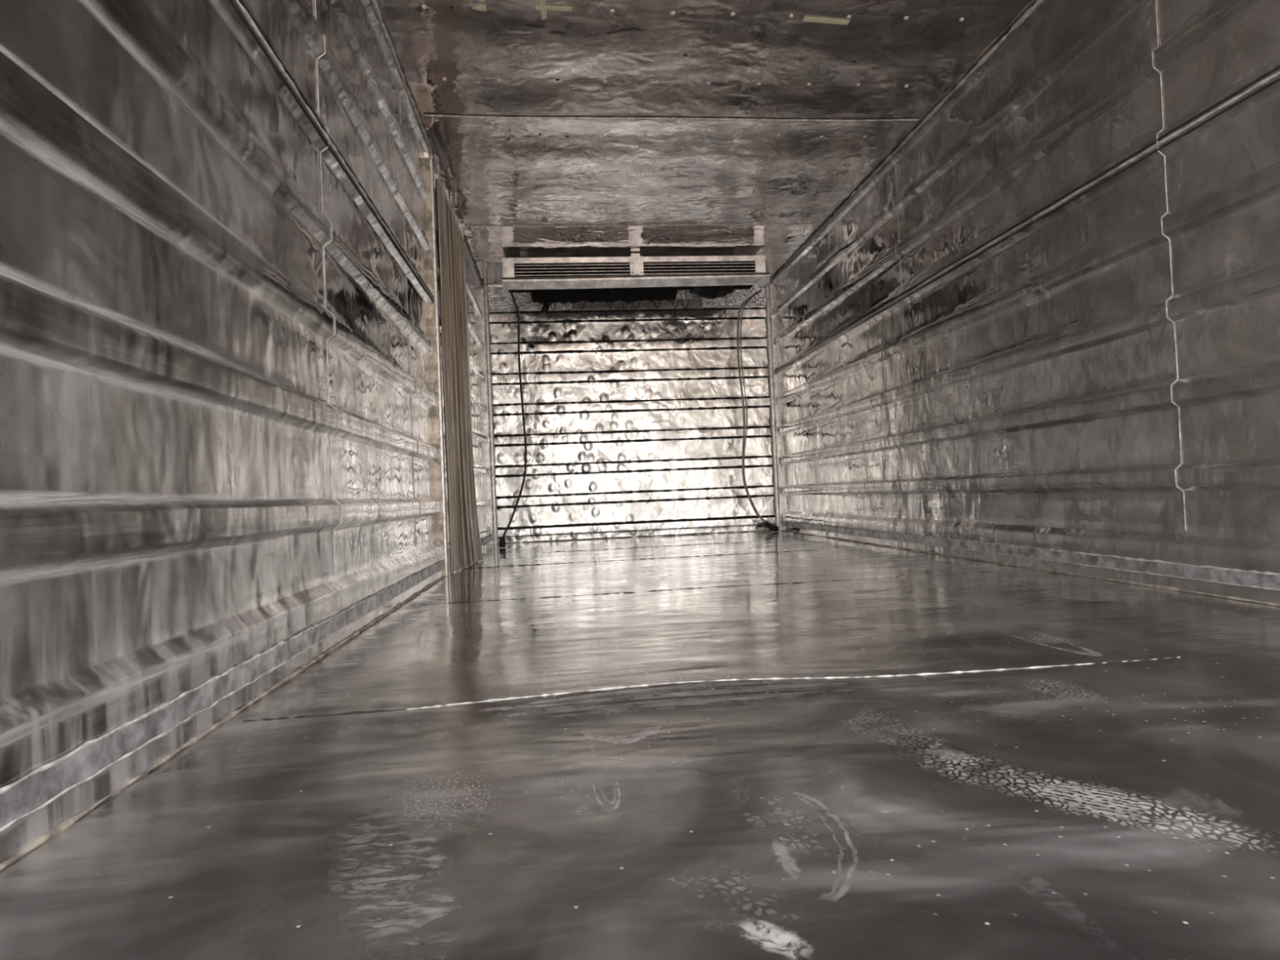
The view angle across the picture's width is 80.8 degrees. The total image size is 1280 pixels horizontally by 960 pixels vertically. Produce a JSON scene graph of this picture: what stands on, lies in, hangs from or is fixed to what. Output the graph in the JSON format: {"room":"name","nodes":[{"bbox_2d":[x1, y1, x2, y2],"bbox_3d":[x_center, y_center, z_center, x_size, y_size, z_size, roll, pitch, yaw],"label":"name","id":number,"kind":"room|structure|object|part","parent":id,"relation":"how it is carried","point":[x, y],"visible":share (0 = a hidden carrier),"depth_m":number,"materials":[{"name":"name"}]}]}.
{"room":"truck cargo interior","nodes":[
{"label":"truck cargo interior","id":0,"kind":"room"},
{"bbox_2d":[0,0,492,863],"bbox_3d":[-0.861,-0.559,2.519,0.085,1.938,6.360,-2,-1,-6],"label":"wall","id":1,"kind":"structure","parent":0,"point":[218,402],"depth_m":1.16,"materials":[{"name":"metal"}]},
{"bbox_2d":[0,534,493,831],"bbox_3d":[-0.778,0.348,2.462,0.013,0.048,6.270,-2,-1,-6],"label":"baseboard","id":2,"kind":"structure","parent":1,"relation":"attached to","point":[48,782],"depth_m":0.98,"materials":[{"name":"metal"}]},
{"bbox_2d":[435,206,450,568],"bbox_3d":[-1.020,-0.476,3.949,0.053,1.841,1.192,-2,-1,-6],"label":"trim","id":3,"kind":"structure","parent":1,"relation":"in","point":[446,500],"depth_m":3.81,"materials":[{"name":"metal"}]},
{"bbox_2d":[422,157,473,577],"bbox_3d":[-0.994,-0.488,3.945,0.086,1.862,1.254,-2,-1,-6],"label":"trim","id":4,"kind":"structure","parent":1,"relation":"attached to","point":[428,170],"depth_m":3.33,"materials":[{"name":"metal"}]},
{"bbox_2d":[0,529,1279,871],"bbox_3d":[0.314,0.358,2.588,2.208,0.015,6.301,-2,-1,-6],"label":"trim","id":5,"kind":"structure","parent":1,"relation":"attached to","point":[63,826],"depth_m":1.46,"materials":[{"name":"grey metal"}]},
{"bbox_2d":[487,285,775,544],"bbox_3d":[-0.047,-0.532,5.758,2.260,1.938,0.081,-2,-1,-6],"label":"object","id":6,"kind":"structure","parent":0,"point":[633,418],"depth_m":5.73,"materials":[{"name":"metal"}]},
{"bbox_2d":[488,284,765,310],"bbox_3d":[-0.081,-1.401,5.742,2.120,0.173,0.019,-2,-1,-6],"label":"trim","id":7,"kind":"structure","parent":6,"relation":"attached to","point":[499,299],"depth_m":5.69,"materials":[{"name":"metal"}]},
{"bbox_2d":[480,280,782,544],"bbox_3d":[-0.043,-0.533,5.715,2.260,1.938,0.043,-2,-1,-6],"label":"trim","id":8,"kind":"structure","parent":6,"relation":"attached to","point":[484,303],"depth_m":5.62,"materials":[{"name":"metal"}]},
{"bbox_2d":[572,299,702,310],"bbox_3d":[-0.017,-1.333,5.734,1.000,0.065,0.008,-2,-1,-6],"label":"trim","id":9,"kind":"structure","parent":6,"relation":"attached to","point":[693,304],"depth_m":5.73,"materials":[{"name":"metal"}]},
{"bbox_2d":[703,321,712,330],"bbox_3d":[0.527,-1.187,5.790,0.064,0.062,0.035,-2,-1,-6],"label":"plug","id":10,"kind":"object","parent":6,"relation":"attached to","point":[708,326],"visible":1,"depth_m":5.78,"materials":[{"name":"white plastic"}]},
{"bbox_2d":[0,530,1279,959],"bbox_3d":[0.312,0.384,2.617,2.320,0.078,6.360,-2,-1,-6],"label":"floor","id":11,"kind":"structure","parent":0,"point":[780,744],"depth_m":0.84,"materials":[{"name":"metal"}]},
{"bbox_2d":[376,0,1037,285],"bbox_3d":[0.228,-1.589,2.654,2.320,0.067,6.360,-2,-1,-6],"label":"ceiling","id":12,"kind":"structure","parent":0,"point":[645,127],"depth_m":3.13,"materials":[{"name":"metal"}]},
{"bbox_2d":[434,173,483,573],"bbox_3d":[-0.922,-0.529,3.971,0.087,1.927,1.179,-2,-1,-6],"label":"curtain","id":13,"kind":"object","parent":12,"relation":"hanging from","point":[465,547],"visible":1,"depth_m":3.67,"materials":[{"name":"plastic"}]},
{"bbox_3d":[-0.982,-1.339,3.984,0.022,0.062,1.178,-2,-1,-6],"label":"hanging rail","id":14,"kind":"part","parent":13,"relation":"part of","materials":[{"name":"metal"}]},
{"bbox_2d":[471,4,486,11],"bbox_3d":[-0.526,-1.542,2.457,0.047,0.002,0.026,-2,-1,-6],"label":"tape strip","id":15,"kind":"object","parent":12,"relation":"attached to","point":[480,7],"visible":1,"depth_m":2.45,"materials":[{"name":"beige paper"}]},
{"bbox_2d":[539,0,546,20],"bbox_3d":[-0.317,-1.550,2.476,0.020,0.003,0.110,-2,-1,-2],"label":"tape strip","id":16,"kind":"object","parent":12,"relation":"attached to","point":[542,2],"visible":1,"depth_m":2.48,"materials":[{"name":"beige paper"}]},
{"bbox_2d":[540,217,547,222],"bbox_3d":[-0.544,-1.498,4.338,0.042,0.004,0.056,-1,-1,-43],"label":"tape strip","id":17,"kind":"object","parent":12,"relation":"attached to","point":[544,220],"visible":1,"depth_m":4.34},
{"bbox_2d":[535,4,572,11],"bbox_3d":[-0.283,-1.552,2.474,0.120,0.003,0.022,-2,-1,-8],"label":"tape strip","id":18,"kind":"object","parent":12,"relation":"attached to","point":[537,6],"visible":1,"depth_m":2.47,"materials":[{"name":"beige paper"}]},
{"bbox_2d":[501,253,769,315],"bbox_3d":[-0.036,-1.343,5.173,1.770,0.328,0.465,-2,-1,-6],"label":"cooler","id":19,"kind":"object","parent":12,"relation":"hanging from","point":[633,278],"visible":1,"depth_m":5.01,"materials":[{"name":"white paint"}]},
{"bbox_2d":[498,289,526,547],"bbox_3d":[-0.892,-0.431,5.153,0.212,1.778,0.065,-2,-1,-6],"label":"hose","id":20,"kind":"object","parent":19,"relation":"hanging from","point":[502,540],"visible":0.92,"depth_m":5.18,"materials":[{"name":"black rubber"}]},
{"bbox_2d":[514,261,630,275],"bbox_3d":[-0.445,-1.378,4.954,0.768,0.108,0.040,-2,-1,-6],"label":"grille","id":21,"kind":"object","parent":19,"relation":"attached to","point":[521,268],"depth_m":4.97,"materials":[{"name":"metal"}]},
{"bbox_3d":[-0.025,-1.411,4.984,1.760,0.134,0.026,-2,-1,-6],"label":"frame","id":22,"kind":"part","parent":19,"relation":"part of","materials":[{"name":"white paint"}]},
{"bbox_3d":[-0.023,-1.412,4.981,0.090,0.135,0.024,-2,-1,-6],"label":"post","id":23,"kind":"part","parent":19,"relation":"part of","materials":[{"name":"grey metal"}]},
{"bbox_2d":[643,259,755,274],"bbox_3d":[0.397,-1.412,5.040,0.770,0.108,0.040,-2,-1,-6],"label":"grille","id":24,"kind":"object","parent":19,"relation":"attached to","point":[650,266],"depth_m":5.06,"materials":[{"name":"metal"}]},
{"bbox_2d":[737,289,778,531],"bbox_3d":[0.891,-0.495,5.566,0.262,1.769,0.274,-2,-1,-6],"label":"hose","id":25,"kind":"object","parent":19,"relation":"hanging from","point":[775,528],"visible":1,"depth_m":5.66,"materials":[{"name":"black rubber"}]},
{"bbox_2d":[802,16,850,25],"bbox_3d":[0.645,-1.588,2.602,0.168,0.004,0.024,-2,-1,-11],"label":"tape strip","id":26,"kind":"object","parent":12,"relation":"attached to","point":[806,19],"visible":1,"depth_m":2.60,"materials":[{"name":"beige paper"}]},
{"bbox_2d":[770,0,1279,605],"bbox_3d":[1.399,-0.650,2.751,0.089,1.938,6.360,-2,-1,-6],"label":"wall","id":27,"kind":"structure","parent":0,"point":[1050,318],"depth_m":2.46,"materials":[{"name":"metal"}]},
{"bbox_2d":[371,0,1043,286],"bbox_3d":[0.234,-1.562,2.624,2.217,0.024,6.300,-2,-1,-6],"label":"trim","id":28,"kind":"structure","parent":27,"relation":"attached to","point":[1030,10],"depth_m":3.08,"materials":[{"name":"grey metal"}]},
{"bbox_2d":[780,520,1279,591],"bbox_3d":[1.404,0.260,2.685,0.012,0.048,6.270,-2,-1,-6],"label":"baseboard","id":29,"kind":"structure","parent":27,"relation":"attached to","point":[1268,580],"depth_m":2.38,"materials":[{"name":"metal"}]}
]}

